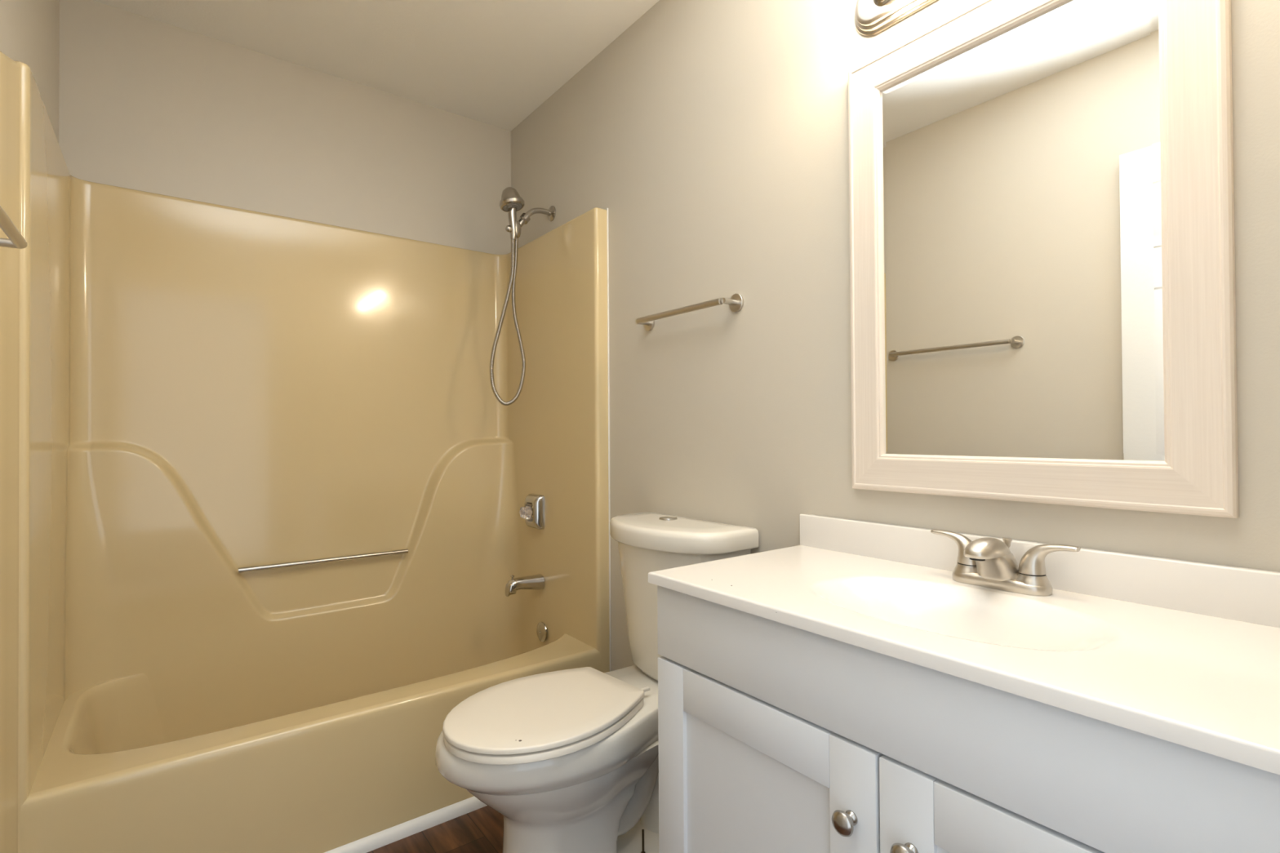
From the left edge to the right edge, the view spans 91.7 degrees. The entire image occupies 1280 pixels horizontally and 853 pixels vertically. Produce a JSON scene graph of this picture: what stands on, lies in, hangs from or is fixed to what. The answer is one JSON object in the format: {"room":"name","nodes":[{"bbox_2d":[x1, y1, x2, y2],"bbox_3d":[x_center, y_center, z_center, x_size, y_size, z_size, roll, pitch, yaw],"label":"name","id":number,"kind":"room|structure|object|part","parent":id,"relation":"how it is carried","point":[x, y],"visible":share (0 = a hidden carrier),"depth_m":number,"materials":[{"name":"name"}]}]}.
{"room":"bathroom","nodes":[
{"label":"bathroom","id":0,"kind":"room"},
{"bbox_2d":[0,0,59,142],"bbox_3d":[-0.984,-0.103,0.789,0.100,2.440,2.800,0,-1,-37],"label":"wall","id":1,"kind":"structure","parent":0,"point":[29,29],"depth_m":1.55,"materials":[{"name":"beige paint"}]},
{"bbox_2d":[0,205,27,248],"bbox_3d":[-0.968,-0.329,0.897,0.057,0.049,0.571,0,-1,-37],"label":"towel bar","id":2,"kind":"object","parent":1,"relation":"attached to","point":[15,240],"visible":1,"depth_m":1.04,"materials":[{"name":"silver metal"}]},
{"bbox_3d":[-1.130,-0.326,1.102,0.048,0.049,0.049,0,-1,-37],"label":"post","id":3,"kind":"part","parent":2,"relation":"part of","materials":[{"name":"silver metal"}]},
{"bbox_2d":[58,0,511,254],"bbox_3d":[-1.179,-0.088,2.338,1.469,2.440,0.100,0,-1,-37],"label":"wall","id":4,"kind":"structure","parent":0,"point":[146,104],"depth_m":2.18,"materials":[{"name":"beige paint"}]},
{"bbox_2d":[93,0,659,131],"bbox_3d":[-0.368,-1.348,1.276,1.669,0.050,2.800,0,-1,-37],"label":"ceiling","id":5,"kind":"structure","parent":0,"point":[494,63],"depth_m":2.10,"materials":[{"name":"white paint"}]},
{"bbox_2d":[367,805,503,852],"bbox_3d":[0.103,1.134,0.657,1.669,0.050,4.300,0,-1,-37],"label":"floor","id":6,"kind":"structure","parent":0,"point":[481,830],"depth_m":1.70,"materials":[{"name":"brown wood"}]},
{"bbox_2d":[0,50,609,852],"bbox_3d":[-0.893,0.189,1.963,1.468,1.874,0.834,0,-1,-37],"label":"shower","id":7,"kind":"object","parent":6,"relation":"on","point":[265,482],"visible":0.98,"depth_m":2.04,"materials":[{"name":"beige plastic"}]},
{"bbox_2d":[324,795,487,852],"bbox_3d":[-0.679,1.108,1.681,1.441,0.031,0.018,0,-1,-37],"label":"trim","id":8,"kind":"structure","parent":7,"relation":"attached to","point":[369,843],"depth_m":1.71,"materials":[{"name":"white paint"}]},
{"bbox_2d":[505,573,544,596],"bbox_3d":[-0.444,0.600,2.379,0.146,0.077,0.058,0,-1,-37],"label":"tub spout","id":9,"kind":"object","parent":7,"relation":"attached to","point":[535,582],"visible":1,"depth_m":2.36,"materials":[{"name":"silver metal"}]},
{"bbox_2d":[519,493,544,529],"bbox_3d":[-0.431,0.333,2.424,0.075,0.134,0.108,0,-1,-37],"label":"shower valve","id":10,"kind":"object","parent":7,"relation":"attached to","point":[532,512],"visible":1,"depth_m":2.40,"materials":[{"name":"silver metal"}]},
{"bbox_3d":[-0.444,0.333,2.414,0.042,0.048,0.053,0,-1,-37],"label":"faceted knob","id":11,"kind":"part","parent":10,"relation":"part of","materials":[{"name":"white plastic"}]},
{"bbox_3d":[-0.381,0.795,2.403,0.016,0.076,0.076,0,-1,-37],"label":"overflow plate","id":12,"kind":"part","parent":7,"relation":"part of","materials":[{"name":"silver metal"}]},
{"bbox_2d":[435,511,758,852],"bbox_3d":[-0.124,0.687,1.543,0.742,0.862,0.447,0,-1,-37],"label":"toilet","id":13,"kind":"object","parent":6,"relation":"on","point":[568,759],"visible":0.85,"depth_m":1.45,"materials":[{"name":"white ceramic"}]},
{"bbox_3d":[-0.228,0.682,1.470,0.466,0.018,0.363,0,-1,-37],"label":"seat","id":14,"kind":"part","parent":13,"relation":"part of","materials":[{"name":"beige plastic"}]},
{"bbox_3d":[-0.228,0.662,1.471,0.471,0.015,0.363,0,-1,-37],"label":"seat lid","id":15,"kind":"part","parent":13,"relation":"part of","materials":[{"name":"beige plastic"}]},
{"bbox_3d":[0.074,0.288,1.700,0.238,0.054,0.447,0,-1,-37],"label":"tank lid","id":16,"kind":"part","parent":13,"relation":"part of","materials":[{"name":"white ceramic"}]},
{"bbox_3d":[0.080,0.503,1.701,0.210,0.376,0.408,0,-1,-37],"label":"tank","id":17,"kind":"part","parent":13,"relation":"part of","materials":[{"name":"white ceramic"}]},
{"bbox_2d":[657,585,1279,852],"bbox_3d":[0.485,0.703,0.961,0.487,0.812,0.922,0,-1,-37],"label":"vanity cabinet","id":18,"kind":"object","parent":6,"relation":"on","point":[774,736],"visible":0.98,"depth_m":0.81,"materials":[{"name":"white paint"}]},
{"bbox_3d":[0.187,0.727,1.021,0.011,0.448,0.344,0,-1,-37],"label":"door","id":19,"kind":"part","parent":18,"relation":"part of","materials":[{"name":"white paint"}]},
{"bbox_3d":[0.182,0.481,1.021,0.019,0.077,0.316,0,-1,-37],"label":"rail","id":20,"kind":"part","parent":18,"relation":"part of","materials":[{"name":"white paint"}]},
{"bbox_3d":[0.281,0.541,0.852,0.029,0.033,0.033,0,-1,-37],"label":"knob","id":21,"kind":"part","parent":18,"relation":"part of","materials":[{"name":"silver metal"}]},
{"bbox_3d":[0.334,0.540,0.782,0.029,0.033,0.033,0,-1,-37],"label":"knob","id":22,"kind":"part","parent":18,"relation":"part of","materials":[{"name":"silver metal"}]},
{"bbox_3d":[0.468,0.722,0.653,0.011,0.448,0.334,0,-1,-37],"label":"door","id":23,"kind":"part","parent":18,"relation":"part of","materials":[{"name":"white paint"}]},
{"bbox_2d":[648,513,1279,775],"bbox_3d":[0.489,0.299,0.969,0.475,0.194,0.940,0,-1,-37],"label":"countertop","id":24,"kind":"structure","parent":18,"relation":"on","point":[1182,652],"depth_m":0.89,"materials":[{"name":"white stone"}]},
{"bbox_2d":[930,528,1080,595],"bbox_3d":[0.593,0.232,1.052,0.130,0.087,0.235,0,-1,-37],"label":"faucet","id":25,"kind":"object","parent":24,"relation":"on","point":[988,562],"visible":1,"depth_m":1.03,"materials":[{"name":"silver metal"}]},
{"bbox_3d":[0.576,0.218,1.133,0.040,0.054,0.087,0,-1,-37],"label":"lever handle","id":26,"kind":"part","parent":25,"relation":"part of","materials":[{"name":"silver metal"}]},
{"bbox_3d":[0.591,0.224,1.051,0.126,0.072,0.066,0,-1,-37],"label":"spout","id":27,"kind":"part","parent":25,"relation":"part of","materials":[{"name":"silver metal"}]},
{"bbox_3d":[0.641,0.233,1.084,0.015,0.078,0.015,0,-1,-37],"label":"lift rod","id":28,"kind":"part","parent":25,"relation":"part of","materials":[{"name":"silver metal"}]},
{"bbox_3d":[0.666,0.216,1.015,0.040,0.054,0.087,0,-1,-37],"label":"lever handle","id":29,"kind":"part","parent":25,"relation":"part of","materials":[{"name":"silver metal"}]},
{"bbox_3d":[0.463,0.476,0.653,0.019,0.077,0.306,0,-1,-37],"label":"rail","id":30,"kind":"part","parent":18,"relation":"part of","materials":[{"name":"white paint"}]},
{"bbox_2d":[511,0,1279,671],"bbox_3d":[0.264,-0.103,1.740,0.100,2.440,2.800,0,-1,-37],"label":"wall","id":31,"kind":"structure","parent":0,"point":[713,135],"depth_m":1.60,"materials":[{"name":"beige paint"}]},
{"bbox_2d":[488,186,555,405],"bbox_3d":[-0.447,-0.490,2.370,0.265,0.824,0.094,0,-1,-37],"label":"shower","id":32,"kind":"object","parent":31,"relation":"attached to","point":[511,202],"visible":1,"depth_m":2.34,"materials":[{"name":"silver metal"}]},
{"bbox_3d":[-0.483,-0.767,2.353,0.033,0.123,0.034,0,-1,-37],"label":"handle","id":33,"kind":"part","parent":32,"relation":"part of","materials":[{"name":"silver metal"}]},
{"bbox_3d":[-0.400,-0.823,2.418,0.123,0.061,0.021,0,-1,-37],"label":"shower arm","id":34,"kind":"part","parent":32,"relation":"part of","materials":[{"name":"silver metal"}]},
{"bbox_2d":[606,208,611,671],"bbox_3d":[-0.106,0.141,2.140,0.004,1.791,0.006,0,-1,-37],"label":"trim","id":35,"kind":"structure","parent":31,"relation":"attached to","point":[606,208],"depth_m":2.14,"materials":[{"name":"white plastic"}]},
{"bbox_2d":[635,293,743,330],"bbox_3d":[0.121,-0.328,1.794,0.061,0.049,0.426,0,-1,-37],"label":"towel bar","id":36,"kind":"object","parent":31,"relation":"attached to","point":[735,303],"visible":1,"depth_m":1.71,"materials":[{"name":"silver metal"}]},
{"bbox_3d":[0.011,-0.326,1.947,0.052,0.049,0.049,0,-1,-37],"label":"post","id":37,"kind":"part","parent":36,"relation":"part of","materials":[{"name":"silver metal"}]},
{"bbox_3d":[0.239,-0.330,1.647,0.052,0.049,0.049,0,-1,-37],"label":"post","id":38,"kind":"part","parent":36,"relation":"part of","materials":[{"name":"silver metal"}]},
{"bbox_2d":[854,0,937,36],"bbox_3d":[0.614,-0.905,1.094,0.126,0.120,0.614,0,-1,-37],"label":"vanity light","id":39,"kind":"object","parent":31,"relation":"attached to","point":[872,17],"visible":1,"depth_m":1.30,"materials":[{"name":"silver metal"}]},
{"bbox_2d":[873,0,888,6],"bbox_3d":[0.495,-0.902,1.284,0.036,0.048,0.048,0,-1,-37],"label":"socket","id":40,"kind":"object","parent":39,"relation":"attached to","point":[876,2],"depth_m":1.29,"materials":[{"name":"silver metal"}]},
{"bbox_2d":[799,513,1279,627],"bbox_3d":[0.670,0.240,1.107,0.020,0.076,0.938,0,-1,-37],"label":"backsplash","id":41,"kind":"structure","parent":31,"relation":"attached to","point":[1249,595],"depth_m":0.99,"materials":[{"name":"white stone"}]},
{"bbox_2d":[848,0,1239,518],"bbox_3d":[0.652,-0.328,1.127,0.026,0.921,0.617,0,-1,-37],"label":"wall mirror","id":42,"kind":"object","parent":31,"relation":"attached to","point":[1042,296],"visible":1,"depth_m":1.06,"materials":[{"name":"white wood"}]},
{"bbox_3d":[0.649,-0.750,1.130,0.026,0.078,0.617,0,-1,-37],"label":"rail","id":43,"kind":"part","parent":42,"relation":"part of","materials":[{"name":"white wood"}]},
{"bbox_2d":[880,0,1164,461],"bbox_3d":[0.652,-0.328,1.127,0.002,0.770,0.466,0,-1,-37],"label":"mirror glass","id":44,"kind":"object","parent":42,"relation":"on","point":[1023,157],"depth_m":1.09,"materials":[{"name":"silver mirror"}]},
{"bbox_3d":[0.655,0.094,1.123,0.026,0.078,0.617,0,-1,-37],"label":"rail","id":45,"kind":"part","parent":42,"relation":"part of","materials":[{"name":"white wood"}]}
]}

